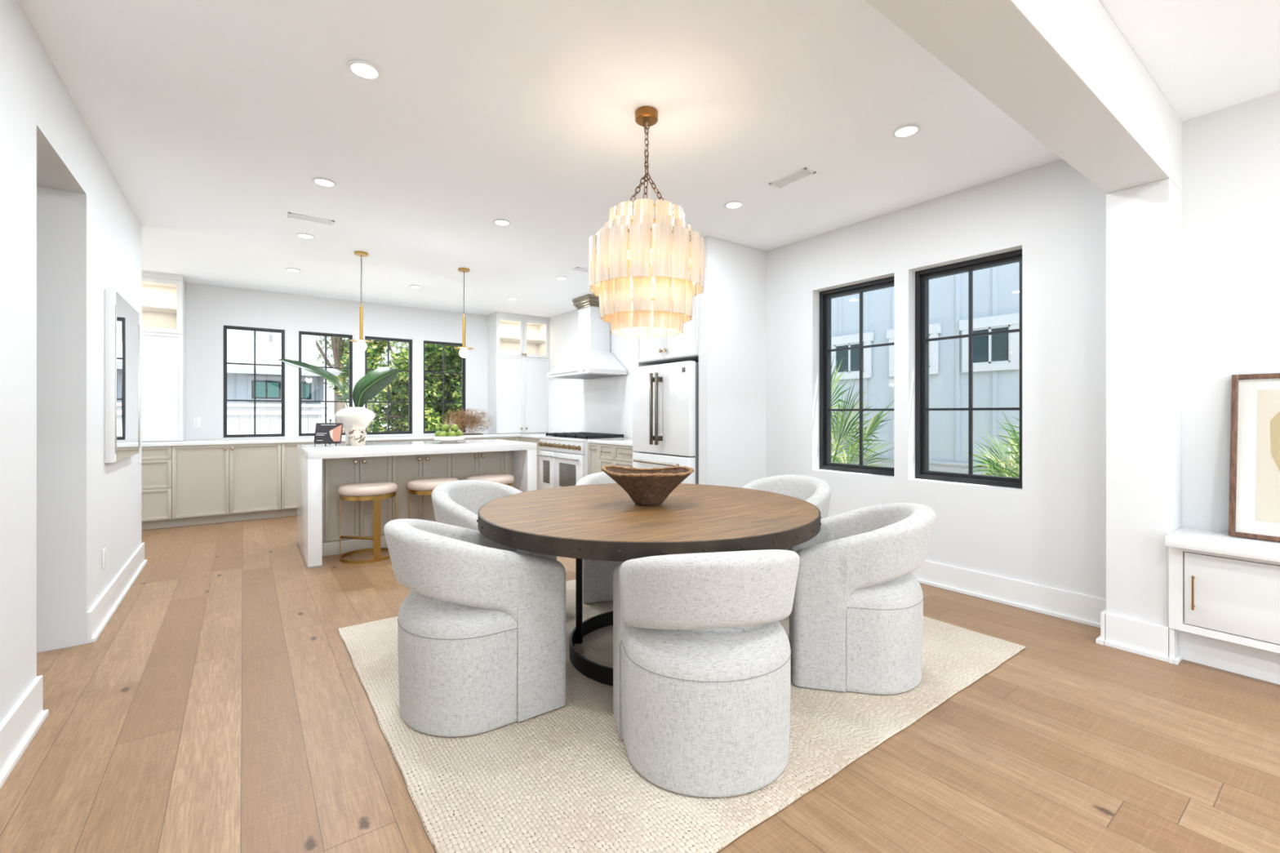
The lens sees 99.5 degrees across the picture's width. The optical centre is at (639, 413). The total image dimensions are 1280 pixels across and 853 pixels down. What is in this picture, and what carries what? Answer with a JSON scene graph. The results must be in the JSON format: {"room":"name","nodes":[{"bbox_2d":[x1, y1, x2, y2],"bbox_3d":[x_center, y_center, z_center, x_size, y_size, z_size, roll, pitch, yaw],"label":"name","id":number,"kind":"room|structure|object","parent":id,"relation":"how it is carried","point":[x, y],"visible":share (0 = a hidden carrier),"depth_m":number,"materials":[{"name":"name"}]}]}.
{"room":"dining room","nodes":[
{"label":"dining room","id":0,"kind":"room"},
{"bbox_2d":[0,0,142,722],"bbox_3d":[-1.080,-0.155,0.188,0.180,2.750,10.380,0,0,-36],"label":"wall","id":1,"kind":"structure","parent":0,"point":[69,233],"depth_m":2.78,"materials":[{"name":"white paint"}]},
{"bbox_2d":[0,542,146,788],"bbox_3d":[-1.868,1.137,1.446,0.034,0.165,7.420,0,0,-36],"label":"baseboard","id":2,"kind":"structure","parent":1,"relation":"attached to","point":[23,722],"depth_m":2.13,"materials":[{"name":"white paint"}]},
{"bbox_2d":[102,546,106,568],"bbox_3d":[-3.178,0.855,3.213,0.008,0.114,0.070,0,0,-36],"label":"wall outlet","id":3,"kind":"object","parent":1,"relation":"attached to","point":[104,550],"visible":1,"depth_m":3.20,"materials":[{"name":"white plastic"}]},
{"bbox_2d":[104,288,139,462],"bbox_3d":[-3.464,-0.228,3.639,0.050,1.045,0.945,0,0,-36],"label":"wall mirror","id":4,"kind":"object","parent":1,"relation":"attached to","point":[122,320],"visible":1,"depth_m":3.43,"materials":[{"name":"white paint"}]},
{"bbox_2d":[115,290,139,462],"bbox_3d":[-3.451,-0.228,3.655,0.002,1.037,0.911,0,0,-36],"label":"mirror glass","id":5,"kind":"object","parent":4,"relation":"attached to","point":[126,317],"depth_m":3.60,"materials":[{"name":"white mirror"}]},
{"bbox_2d":[185,282,487,439],"bbox_3d":[-4.449,-0.155,7.005,7.100,2.750,0.160,0,0,-36],"label":"wall","id":6,"kind":"structure","parent":0,"point":[208,308],"depth_m":6.94,"materials":[{"name":"white paint"}]},
{"bbox_2d":[142,271,185,442],"bbox_3d":[-5.527,-0.613,5.862,0.910,1.833,0.399,0,0,-36],"label":"upper cabinet","id":7,"kind":"object","parent":6,"relation":"attached to","point":[163,295],"visible":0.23,"depth_m":5.94,"materials":[{"name":"white paint"}]},
{"bbox_2d":[142,305,176,313],"bbox_3d":[-5.546,-1.159,5.888,0.870,0.018,0.295,0,0,-36],"label":"shelf","id":8,"kind":"object","parent":7,"relation":"attached to","point":[145,309],"depth_m":6.00,"materials":[{"name":"white paint"}]},
{"bbox_2d":[192,417,200,426],"bbox_3d":[-5.198,0.100,6.352,0.070,0.114,0.008,0,0,-36],"label":"wall outlet","id":9,"kind":"object","parent":6,"relation":"attached to","point":[196,420],"visible":1,"depth_m":6.35,"materials":[{"name":"white plastic"}]},
{"bbox_2d":[223,325,284,437],"bbox_3d":[-4.789,-0.388,6.737,0.618,1.353,0.070,0,0,-36],"label":"window","id":10,"kind":"structure","parent":6,"relation":"in","point":[225,327],"depth_m":6.73,"materials":[{"name":"black metal"}]},
{"bbox_2d":[298,331,352,435],"bbox_3d":[-4.170,-0.388,7.191,0.618,1.353,0.070,0,0,-36],"label":"window","id":11,"kind":"structure","parent":6,"relation":"in","point":[350,337],"depth_m":7.19,"materials":[{"name":"black metal"}]},
{"bbox_2d":[364,336,412,435],"bbox_3d":[-3.550,-0.388,7.645,0.618,1.353,0.070,0,0,-36],"label":"window","id":12,"kind":"structure","parent":6,"relation":"in","point":[410,341],"depth_m":7.74,"materials":[{"name":"black metal"}]},
{"bbox_2d":[423,340,465,433],"bbox_3d":[-2.930,-0.388,8.098,0.618,1.353,0.070,0,0,-36],"label":"window","id":13,"kind":"structure","parent":6,"relation":"in","point":[443,344],"depth_m":8.10,"materials":[{"name":"black metal"}]},
{"bbox_2d":[487,311,549,434],"bbox_3d":[-1.900,-0.613,8.519,0.873,1.833,0.399,0,0,-36],"label":"upper cabinet","id":14,"kind":"object","parent":6,"relation":"attached to","point":[517,344],"visible":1,"depth_m":8.39,"materials":[{"name":"white paint"}]},
{"bbox_2d":[499,336,545,343],"bbox_3d":[-1.919,-1.159,8.545,0.833,0.018,0.295,0,0,-36],"label":"shelf","id":15,"kind":"object","parent":14,"relation":"attached to","point":[502,340],"depth_m":8.56,"materials":[{"name":"white paint"}]},
{"bbox_2d":[0,515,1279,852],"bbox_3d":[-0.713,1.280,1.988,7.400,0.120,12.850,0,0,-36],"label":"floor","id":16,"kind":"structure","parent":0,"point":[223,705],"depth_m":2.00,"materials":[{"name":"brown wood"}]},
{"bbox_2d":[142,445,172,529],"bbox_3d":[-5.347,0.781,5.851,0.486,0.876,0.600,0,0,-36],"label":"base cabinet","id":17,"kind":"object","parent":16,"relation":"on","point":[157,461],"visible":0.49,"depth_m":5.70,"materials":[{"name":"beige paint"}]},
{"bbox_2d":[172,443,280,527],"bbox_3d":[-4.749,0.781,6.269,0.971,0.876,0.634,0,0,-36],"label":"base cabinet","id":18,"kind":"object","parent":16,"relation":"on","point":[233,482],"visible":1,"depth_m":6.03,"materials":[{"name":"beige paint"}]},
{"bbox_2d":[280,440,371,516],"bbox_3d":[-3.969,0.781,6.840,0.959,0.876,0.634,0,0,-36],"label":"base cabinet","id":19,"kind":"object","parent":16,"relation":"on","point":[288,451],"visible":0.29,"depth_m":6.39,"materials":[{"name":"beige paint"}]},
{"bbox_2d":[337,481,397,564],"bbox_3d":[-2.314,0.908,4.614,0.458,0.622,0.458,0,0,-36],"label":"bar stool","id":20,"kind":"object","parent":16,"relation":"on","point":[357,491],"visible":0.94,"depth_m":4.46,"materials":[{"name":"beige leather"}]},
{"bbox_2d":[337,481,397,496],"bbox_3d":[-2.314,0.636,4.614,0.458,0.078,0.458,0,0,-36],"label":"seat cushion","id":21,"kind":"object","parent":20,"relation":"on","point":[366,488],"depth_m":4.47,"materials":[{"name":"beige fabric"}]},
{"bbox_2d":[371,439,437,442],"bbox_3d":[-3.193,0.781,7.408,0.959,0.876,0.634,0,0,-36],"label":"base cabinet","id":22,"kind":"object","parent":16,"relation":"on","point":[414,440],"visible":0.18,"depth_m":7.11,"materials":[{"name":"beige paint"}]},
{"bbox_2d":[297,439,536,568],"bbox_3d":[-2.136,0.757,5.269,1.960,0.924,1.055,0,0,-36],"label":"kitchen island","id":23,"kind":"object","parent":16,"relation":"on","point":[322,469],"visible":0.64,"depth_m":4.85,"materials":[{"name":"white stone"}]},
{"bbox_2d":[313,419,342,446],"bbox_3d":[-2.851,0.172,4.952,0.230,0.244,0.113,0,0,-6],"label":"book","id":24,"kind":"object","parent":23,"relation":"on","point":[330,433],"visible":1,"depth_m":4.95,"materials":[{"name":"grey paper"}]},
{"bbox_2d":[329,429,333,438],"bbox_3d":[-2.822,0.189,4.949,0.033,0.092,0.023,0,0,-6],"label":"picture","id":25,"kind":"object","parent":24,"relation":"attached to","point":[331,430],"depth_m":4.95,"materials":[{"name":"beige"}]},
{"bbox_2d":[329,424,342,441],"bbox_3d":[-2.790,0.176,4.957,0.102,0.154,0.039,0,0,-6],"label":"picture","id":26,"kind":"object","parent":24,"relation":"attached to","point":[335,430],"depth_m":4.96,"materials":[{"name":"pink paper"}]},
{"bbox_2d":[335,407,375,444],"bbox_3d":[-2.731,0.116,5.201,0.342,0.358,0.342,0,0,-36],"label":"ceramic vase","id":27,"kind":"object","parent":23,"relation":"on","point":[348,416],"visible":0.67,"depth_m":5.09,"materials":[{"name":"beige ceramic"}]},
{"bbox_2d":[277,359,348,407],"bbox_3d":[-3.124,-0.216,5.183,0.699,0.626,0.144,0,0,-4],"label":"leaf","id":28,"kind":"object","parent":27,"relation":"in","point":[319,371],"visible":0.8,"depth_m":5.22,"materials":[{"name":"green plant"}]},
{"bbox_2d":[352,366,397,407],"bbox_3d":[-2.553,-0.178,5.254,0.444,0.549,0.113,0,0,-1],"label":"leaf","id":29,"kind":"object","parent":27,"relation":"in","point":[371,384],"visible":0.81,"depth_m":5.22,"materials":[{"name":"green plant"}]},
{"bbox_2d":[348,424,367,445],"bbox_3d":[-2.600,0.197,4.988,0.154,0.195,0.154,0,0,-36],"label":"vase","id":30,"kind":"object","parent":23,"relation":"on","point":[357,436],"visible":0.99,"depth_m":4.94,"materials":[{"name":"white ceramic"}]},
{"bbox_2d":[433,435,465,443],"bbox_3d":[-1.907,0.259,5.421,0.308,0.072,0.308,0,0,-36],"label":"footed bowl","id":31,"kind":"object","parent":23,"relation":"on","point":[444,439],"visible":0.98,"depth_m":5.32,"materials":[{"name":"white ceramic"}]},
{"bbox_2d":[435,430,441,436],"bbox_3d":[-1.999,0.206,5.391,0.082,0.078,0.077,0,0,-36],"label":"fruit","id":32,"kind":"object","parent":31,"relation":"in","point":[437,433],"visible":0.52,"depth_m":5.36,"materials":[{"name":"green food"}]},
{"bbox_2d":[439,431,447,436],"bbox_3d":[-1.937,0.211,5.336,0.079,0.079,0.078,0,0,-3],"label":"fruit","id":33,"kind":"object","parent":31,"relation":"in","point":[443,433],"visible":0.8,"depth_m":5.31,"materials":[{"name":"green food"}]},
{"bbox_2d":[448,431,456,436],"bbox_3d":[-1.852,0.211,5.346,0.078,0.082,0.077,0,0,33],"label":"fruit","id":34,"kind":"object","parent":31,"relation":"in","point":[451,433],"visible":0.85,"depth_m":5.32,"materials":[{"name":"green food"}]},
{"bbox_2d":[455,430,462,436],"bbox_3d":[-1.813,0.206,5.416,0.078,0.081,0.078,0,0,-34],"label":"fruit","id":35,"kind":"object","parent":31,"relation":"in","point":[459,433],"visible":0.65,"depth_m":5.39,"materials":[{"name":"green food"}]},
{"bbox_2d":[450,424,458,431],"bbox_3d":[-1.857,0.143,5.421,0.078,0.078,0.080,0,0,16],"label":"fruit","id":36,"kind":"object","parent":35,"relation":"on","point":[455,428],"visible":0.88,"depth_m":5.39,"materials":[{"name":"green food"}]},
{"bbox_3d":[-1.907,0.211,5.421,0.077,0.082,0.078,-34,20,-30],"label":"fruit","id":37,"kind":"object","parent":31,"relation":"in","visible":0},
{"bbox_2d":[440,423,449,431],"bbox_3d":[-1.944,0.141,5.411,0.081,0.078,0.078,0,0,7],"label":"fruit","id":38,"kind":"object","parent":37,"relation":"on","point":[445,427],"visible":0.98,"depth_m":5.38,"materials":[{"name":"green food"}]},
{"bbox_2d":[406,477,458,519],"bbox_3d":[-1.878,0.908,4.934,0.458,0.622,0.458,0,0,-36],"label":"bar stool","id":39,"kind":"object","parent":16,"relation":"on","point":[414,486],"visible":0.46,"depth_m":4.75,"materials":[{"name":"beige fabric"}]},
{"bbox_2d":[406,477,458,490],"bbox_3d":[-1.878,0.636,4.934,0.458,0.078,0.458,0,0,-36],"label":"seat cushion","id":40,"kind":"object","parent":39,"relation":"on","point":[427,483],"depth_m":4.76,"materials":[{"name":"beige fabric"}]},
{"bbox_2d":[466,473,514,487],"bbox_3d":[-1.451,0.908,5.247,0.458,0.622,0.458,0,0,-36],"label":"bar stool","id":41,"kind":"object","parent":16,"relation":"on","point":[506,479],"visible":0.36,"depth_m":5.13,"materials":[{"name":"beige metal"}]},
{"bbox_2d":[463,436,519,441],"bbox_3d":[-2.386,0.781,7.999,1.039,0.876,0.634,0,0,-36],"label":"base cabinet","id":42,"kind":"object","parent":16,"relation":"on","point":[509,438],"visible":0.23,"depth_m":7.91,"materials":[{"name":"beige paint"}]},
{"bbox_2d":[519,436,540,489],"bbox_3d":[-1.311,0.781,7.916,0.600,0.876,0.827,0,0,-36],"label":"base cabinet","id":43,"kind":"object","parent":16,"relation":"on","point":[536,441],"visible":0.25,"depth_m":7.62,"materials":[{"name":"beige paint"}]},
{"bbox_2d":[536,431,628,488],"bbox_3d":[-0.781,0.740,7.069,0.726,0.959,1.160,0,0,-36],"label":"range cooker","id":44,"kind":"object","parent":16,"relation":"on","point":[563,456],"visible":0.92,"depth_m":6.83,"materials":[{"name":"white metal"}]},
{"bbox_2d":[545,435,628,439],"bbox_3d":[-0.735,0.308,7.104,0.610,0.013,1.160,0,0,-36],"label":"cooktop","id":45,"kind":"object","parent":44,"relation":"in","point":[585,437],"depth_m":6.71,"materials":[{"name":"black metal"}]},
{"bbox_2d":[588,442,599,475],"bbox_3d":[-0.316,0.781,6.529,0.635,0.876,0.237,0,0,-36],"label":"base cabinet","id":46,"kind":"object","parent":16,"relation":"on","point":[593,448],"visible":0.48,"depth_m":6.37,"materials":[{"name":"beige paint"}]},
{"bbox_2d":[599,443,614,472],"bbox_3d":[-0.152,0.781,6.305,0.635,0.876,0.314,0,0,-36],"label":"base cabinet","id":47,"kind":"object","parent":16,"relation":"on","point":[606,451],"visible":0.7,"depth_m":6.16,"materials":[{"name":"beige paint"}]},
{"bbox_2d":[613,444,636,467],"bbox_3d":[0.102,0.781,5.957,0.635,0.876,0.544,0,0,-36],"label":"base cabinet","id":48,"kind":"object","parent":16,"relation":"on","point":[623,455],"visible":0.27,"depth_m":5.87,"materials":[{"name":"beige paint"}]},
{"bbox_2d":[587,438,632,446],"bbox_3d":[-0.049,0.324,6.192,0.629,0.038,1.098,0,0,-36],"label":"countertop","id":49,"kind":"structure","parent":48,"relation":"on","point":[622,442],"depth_m":6.19,"materials":[{"name":"white stone"}]},
{"bbox_2d":[636,363,657,452],"bbox_3d":[0.259,0.353,5.714,0.700,1.734,0.024,0,0,-36],"label":"end panel","id":50,"kind":"object","parent":16,"relation":"on","point":[637,364],"visible":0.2,"depth_m":5.53,"materials":[{"name":"white paint"}]},
{"bbox_2d":[632,360,698,484],"bbox_3d":[0.431,0.377,5.271,0.775,1.684,0.865,0,0,-36],"label":"refrigerator","id":51,"kind":"object","parent":16,"relation":"on","point":[665,397],"visible":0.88,"depth_m":4.99,"materials":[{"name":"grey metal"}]},
{"bbox_2d":[337,579,1026,852],"bbox_3d":[0.152,1.213,2.931,2.855,0.013,2.385,0,0,-36],"label":"area rug","id":52,"kind":"object","parent":16,"relation":"on","point":[562,780],"visible":0.53,"depth_m":1.89,"materials":[{"name":"fabric"}]},
{"bbox_2d":[383,519,565,737],"bbox_3d":[-0.728,0.819,2.289,0.642,0.771,0.630,0,0,-36],"label":"dining chair","id":53,"kind":"object","parent":52,"relation":"on","point":[482,623],"visible":0.96,"depth_m":2.05,"materials":[{"name":"fabric"}]},
{"bbox_2d":[431,480,556,559],"bbox_3d":[-0.941,0.819,3.346,0.642,0.771,0.630,0,0,32],"label":"dining chair","id":54,"kind":"object","parent":52,"relation":"on","point":[455,503],"visible":0.28,"depth_m":3.38,"materials":[{"name":"fabric"}]},
{"bbox_2d":[575,471,624,603],"bbox_3d":[-0.137,0.819,3.799,0.630,0.771,0.642,0,0,-13],"label":"dining chair","id":55,"kind":"object","parent":52,"relation":"on","point":[597,575],"visible":0.11,"depth_m":3.45,"materials":[{"name":"fabric"}]},
{"bbox_2d":[476,483,821,686],"bbox_3d":[0.043,0.831,2.759,1.677,0.748,1.670,0,0,-40],"label":"dining table","id":56,"kind":"object","parent":52,"relation":"on","point":[593,522],"visible":0.89,"depth_m":2.38,"materials":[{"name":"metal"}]},
{"bbox_2d":[601,465,693,506],"bbox_3d":[0.039,0.360,2.721,0.427,0.193,0.381,0,0,-33],"label":"wooden bowl","id":57,"kind":"object","parent":56,"relation":"on","point":[652,486],"visible":1,"depth_m":2.64,"materials":[{"name":"brown wood"}]},
{"bbox_2d":[613,549,799,797],"bbox_3d":[0.240,0.819,1.954,0.630,0.771,0.642,0,0,-11],"label":"dining chair","id":58,"kind":"object","parent":52,"relation":"on","point":[702,651],"visible":1,"depth_m":1.72,"materials":[{"name":"fabric"}]},
{"bbox_2d":[742,474,831,616],"bbox_3d":[0.935,0.819,3.617,0.642,0.771,0.630,0,0,-44],"label":"dining chair","id":59,"kind":"object","parent":52,"relation":"on","point":[815,491],"visible":0.2,"depth_m":3.74,"materials":[{"name":"fabric"}]},
{"bbox_2d":[789,502,935,694],"bbox_3d":[1.053,0.819,2.599,0.642,0.771,0.630,0,0,14],"label":"dining chair","id":60,"kind":"object","parent":52,"relation":"on","point":[856,615],"visible":0.88,"depth_m":2.34,"materials":[{"name":"fabric"}]},
{"bbox_2d":[1106,177,1182,628],"bbox_3d":[2.654,0.028,2.855,0.275,2.385,0.246,0,0,-36],"label":"pier","id":61,"kind":"object","parent":16,"relation":"on","point":[1144,222],"visible":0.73,"depth_m":2.77,"materials":[{"name":"white paint"}]},
{"bbox_2d":[1095,608,1182,665],"bbox_3d":[2.625,1.137,2.834,0.273,0.165,0.314,0,0,-36],"label":"baseboard","id":62,"kind":"object","parent":61,"relation":"attached to","point":[1153,641],"visible":0.9,"depth_m":2.75,"materials":[{"name":"white paint"}]},
{"bbox_2d":[1164,527,1279,684],"bbox_3d":[3.846,0.905,1.138,0.377,0.627,3.932,0,0,-36],"label":"cabinet","id":63,"kind":"object","parent":16,"relation":"on","point":[1224,588],"visible":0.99,"depth_m":2.52,"materials":[{"name":"white paint"}]},
{"bbox_2d":[1228,373,1279,542],"bbox_3d":[3.070,0.200,2.399,0.132,0.782,0.620,0,0,-36],"label":"framed artwork","id":64,"kind":"object","parent":63,"relation":"on","point":[1254,503],"visible":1,"depth_m":2.58,"materials":[{"name":"white paper"}]},
{"bbox_2d":[1255,389,1279,523],"bbox_3d":[3.071,0.195,2.399,0.083,0.620,0.450,0,0,-36],"label":"print","id":65,"kind":"object","parent":64,"relation":"attached to","point":[1267,401],"depth_m":2.55,"materials":[{"name":"beige paper"}]},
{"bbox_3d":[-5.921,0.781,5.410,0.959,0.876,0.634,0,0,-36],"label":"base cabinet","id":66,"kind":"object","parent":16,"relation":"on","visible":0},
{"bbox_2d":[142,432,547,446],"bbox_3d":[-3.660,0.324,6.582,5.994,0.038,1.452,0,0,-36],"label":"countertop","id":67,"kind":"structure","parent":66,"relation":"on","point":[279,440],"depth_m":6.42,"materials":[{"name":"white stone"}]},
{"bbox_2d":[441,407,493,435],"bbox_3d":[-2.479,0.107,7.815,0.799,0.394,0.440,0,0,-36],"label":"dried arrangement","id":68,"kind":"object","parent":67,"relation":"on","point":[473,419],"visible":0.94,"depth_m":7.76,"materials":[{"name":"brown plant"}]},
{"bbox_2d":[18,0,1279,317],"bbox_3d":[-0.713,-1.605,1.988,7.400,0.150,12.850,0,0,-36],"label":"ceiling","id":69,"kind":"structure","parent":0,"point":[215,121],"depth_m":2.77,"materials":[{"name":"white paint"}]},
{"bbox_2d":[285,267,300,271],"bbox_3d":[-3.685,-1.526,5.755,0.140,0.007,0.140,0,0,-36],"label":"recessed light","id":70,"kind":"object","parent":69,"relation":"in","point":[288,268],"visible":1,"depth_m":5.74,"materials":[{"name":"white plastic"}]},
{"bbox_2d":[296,233,315,239],"bbox_3d":[-2.872,-1.526,4.652,0.140,0.007,0.140,0,0,-36],"label":"recessed light","id":71,"kind":"object","parent":69,"relation":"in","point":[307,236],"visible":1,"depth_m":4.66,"materials":[{"name":"white"}]},
{"bbox_2d":[287,212,334,225],"bbox_3d":[-2.578,-1.527,4.247,0.310,0.006,0.110,0,0,-36],"label":"ceiling vent","id":72,"kind":"object","parent":69,"relation":"in","point":[290,215],"visible":1,"depth_m":4.24,"materials":[{"name":"white plastic"}]},
{"bbox_2d":[311,177,336,186],"bbox_3d":[-2.082,-1.526,3.574,0.140,0.007,0.140,0,0,-36],"label":"recessed light","id":73,"kind":"object","parent":69,"relation":"in","point":[320,181],"visible":1,"depth_m":3.57,"materials":[{"name":"white plastic"}]},
{"bbox_2d":[349,250,373,351],"bbox_3d":[-2.650,-1.062,5.149,0.200,0.936,0.200,0,0,-36],"label":"pendant light","id":74,"kind":"object","parent":69,"relation":"hanging from","point":[361,345],"visible":1,"depth_m":5.14,"materials":[{"name":"gold metal"}]},
{"bbox_2d":[346,59,382,79],"bbox_3d":[-1.224,-1.526,2.407,0.140,0.007,0.140,0,0,-36],"label":"recessed light","id":75,"kind":"object","parent":69,"relation":"in","point":[362,69],"visible":1,"depth_m":2.40,"materials":[{"name":"white"}]},
{"bbox_2d":[408,284,421,288],"bbox_3d":[-2.700,-1.526,6.513,0.140,0.007,0.140,0,0,-36],"label":"recessed light","id":76,"kind":"object","parent":69,"relation":"in","point":[411,286],"visible":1,"depth_m":6.52,"materials":[{"name":"white plastic"}]},
{"bbox_2d":[453,267,473,357],"bbox_3d":[-1.862,-1.062,5.727,0.200,0.936,0.200,0,0,-36],"label":"pendant light","id":77,"kind":"object","parent":69,"relation":"hanging from","point":[464,353],"visible":1,"depth_m":5.71,"materials":[{"name":"gold metal"}]},
{"bbox_2d":[493,219,511,226],"bbox_3d":[-1.103,-1.526,4.324,0.140,0.007,0.140,0,0,-36],"label":"recessed light","id":78,"kind":"object","parent":69,"relation":"in","point":[499,222],"visible":1,"depth_m":4.32,"materials":[{"name":"white plastic"}]},
{"bbox_2d":[507,297,518,300],"bbox_3d":[-1.695,-1.526,7.212,0.140,0.007,0.140,0,0,-36],"label":"recessed light","id":79,"kind":"object","parent":69,"relation":"in","point":[509,299],"visible":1,"depth_m":7.22,"materials":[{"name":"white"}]},
{"bbox_2d":[555,276,568,279],"bbox_3d":[-0.880,-1.526,6.098,0.140,0.007,0.140,0,0,-36],"label":"recessed light","id":80,"kind":"object","parent":69,"relation":"in","point":[557,277],"visible":1,"depth_m":6.09,"materials":[{"name":"white plastic"}]},
{"bbox_2d":[572,266,588,272],"bbox_3d":[-0.575,-1.527,5.777,0.280,0.006,0.110,0,0,-36],"label":"ceiling vent","id":81,"kind":"object","parent":69,"relation":"in","point":[577,268],"visible":0.62,"depth_m":5.74,"materials":[{"name":"white plastic"}]},
{"bbox_2d":[588,106,704,337],"bbox_3d":[0.033,-0.971,2.746,0.587,1.117,0.587,0,0,-36],"label":"chandelier","id":82,"kind":"object","parent":69,"relation":"hanging from","point":[631,253],"visible":1,"depth_m":2.55,"materials":[{"name":"beige glass"}]},
{"bbox_2d":[724,200,743,208],"bbox_3d":[0.687,-1.526,3.962,0.140,0.007,0.140,0,0,-36],"label":"recessed light","id":83,"kind":"object","parent":69,"relation":"in","point":[735,204],"visible":1,"depth_m":3.96,"materials":[{"name":"white plastic"}]},
{"bbox_2d":[768,167,816,187],"bbox_3d":[0.986,-1.527,3.511,0.110,0.006,0.290,0,0,-36],"label":"ceiling vent","id":84,"kind":"object","parent":69,"relation":"in","point":[804,172],"visible":1,"depth_m":3.50,"materials":[{"name":"white plastic"}]},
{"bbox_2d":[892,124,920,137],"bbox_3d":[1.439,-1.526,2.927,0.140,0.007,0.140,0,0,-36],"label":"recessed light","id":85,"kind":"object","parent":69,"relation":"in","point":[906,131],"visible":1,"depth_m":2.92,"materials":[{"name":"white plastic"}]},
{"bbox_2d":[865,0,1182,194],"bbox_3d":[0.895,-1.347,1.567,4.634,0.364,0.246,0,0,-36],"label":"beam","id":86,"kind":"structure","parent":69,"relation":"attached to","point":[1064,71],"depth_m":1.97,"materials":[{"name":"white paint"}]},
{"bbox_2d":[698,235,765,488],"bbox_3d":[0.852,-0.155,4.925,0.755,2.750,0.120,0,0,-36],"label":"wall","id":87,"kind":"structure","parent":0,"point":[732,301],"depth_m":4.84,"materials":[{"name":"white paint"}]},
{"bbox_2d":[548,91,1279,599],"bbox_3d":[2.097,-0.155,3.990,0.230,2.750,12.760,0,0,-36],"label":"wall","id":88,"kind":"structure","parent":0,"point":[1050,531],"depth_m":3.29,"materials":[{"name":"white paint"}]},
{"bbox_2d":[547,293,626,379],"bbox_3d":[-0.733,-1.006,7.124,0.602,1.046,1.100,0,0,-36],"label":"range hood","id":89,"kind":"object","parent":88,"relation":"attached to","point":[593,359],"visible":0.9,"depth_m":7.03,"materials":[{"name":"white metal"}]},
{"bbox_2d":[547,375,632,438],"bbox_3d":[-0.470,-0.088,7.288,0.014,0.784,3.365,0,0,-36],"label":"backsplash","id":90,"kind":"structure","parent":88,"relation":"attached to","point":[602,405],"depth_m":7.54,"materials":[{"name":"white tile"}]},
{"bbox_2d":[636,282,698,364],"bbox_3d":[0.507,-1.022,5.330,0.754,1.014,0.939,0,0,-36],"label":"upper cabinet","id":91,"kind":"object","parent":88,"relation":"attached to","point":[682,347],"visible":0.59,"depth_m":5.06,"materials":[{"name":"white paint"}]},
{"bbox_2d":[819,275,893,475],"bbox_3d":[1.817,-0.290,4.466,0.090,1.548,0.726,0,0,-36],"label":"window","id":92,"kind":"structure","parent":88,"relation":"in","point":[825,296],"depth_m":4.69,"materials":[{"name":"black metal"}]},
{"bbox_2d":[915,248,1022,488],"bbox_3d":[2.311,-0.290,3.793,0.090,1.548,0.723,0,0,-36],"label":"window","id":93,"kind":"structure","parent":88,"relation":"in","point":[922,277],"depth_m":3.88,"materials":[{"name":"black metal"}]},
{"bbox_2d":[911,560,1106,627],"bbox_3d":[1.924,1.137,4.054,0.034,0.165,2.552,0,0,-36],"label":"baseboard","id":94,"kind":"structure","parent":88,"relation":"attached to","point":[1077,607],"depth_m":3.43,"materials":[{"name":"white paint"}]},
{"label":"outside","id":95,"kind":"structure","parent":0,"visible":0},
{"bbox_3d":[-0.398,1.620,9.005,70.000,0.100,75.000,0,0,-36],"label":"ground","id":96,"kind":"structure","parent":95,"visible":0},
{"bbox_2d":[226,402,334,435],"bbox_3d":[-9.618,0.650,9.349,7.630,1.820,0.130,0,0,-36],"label":"fence","id":97,"kind":"object","parent":96,"relation":"on","point":[237,414],"visible":0.12,"depth_m":10.86,"materials":[{"name":"grey wood"}]},
{"bbox_2d":[226,328,343,434],"bbox_3d":[-14.292,-2.610,14.174,10.690,8.340,7.240,0,0,-36],"label":"house","id":98,"kind":"structure","parent":96,"relation":"on","point":[240,344],"depth_m":14.08,"materials":[{"name":"grey"}]},
{"bbox_2d":[315,335,380,432],"bbox_3d":[-12.647,-3.856,22.321,3.762,10.838,4.883,0,0,-8],"label":"slender tree","id":99,"kind":"object","parent":96,"relation":"on","point":[339,344],"visible":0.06,"depth_m":22.21,"materials":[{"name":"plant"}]},
{"bbox_2d":[331,339,462,431],"bbox_3d":[-6.149,-0.714,13.667,3.042,4.883,3.610,0,0,23],"label":"magnolia tree","id":100,"kind":"object","parent":96,"relation":"on","point":[433,382],"visible":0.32,"depth_m":13.40,"materials":[{"name":"green plant"}]},
{"bbox_2d":[382,341,455,431],"bbox_3d":[-7.825,-2.711,22.227,5.771,8.553,4.786,0,0,23],"label":"slender tree","id":101,"kind":"object","parent":96,"relation":"on","point":[405,343],"visible":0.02,"depth_m":21.95,"materials":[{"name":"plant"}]},
{"bbox_2d":[425,345,462,429],"bbox_3d":[-4.097,-0.815,14.612,4.086,5.073,3.345,0,0,39],"label":"magnolia tree","id":102,"kind":"object","parent":96,"relation":"on","point":[456,397],"visible":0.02,"depth_m":13.73,"materials":[{"name":"green plant"}]},
{"bbox_2d":[831,355,893,466],"bbox_3d":[1.971,0.427,5.716,1.276,2.253,1.584,0,0,-23],"label":"palmetto","id":103,"kind":"object","parent":96,"relation":"on","point":[875,424],"visible":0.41,"depth_m":5.46,"materials":[{"name":"green plant"}]},
{"bbox_2d":[831,262,1019,477],"bbox_3d":[4.858,-2.360,5.417,0.360,7.840,21.000,0,0,-36],"label":"house","id":104,"kind":"structure","parent":96,"relation":"on","point":[996,290],"depth_m":6.66,"materials":[{"name":"grey"}]},
{"bbox_2d":[961,412,1019,477],"bbox_3d":[3.262,0.648,4.324,1.074,1.809,1.188,0,0,-36],"label":"palmetto","id":105,"kind":"object","parent":96,"relation":"on","point":[1003,470],"visible":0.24,"depth_m":4.56,"materials":[{"name":"green plant"}]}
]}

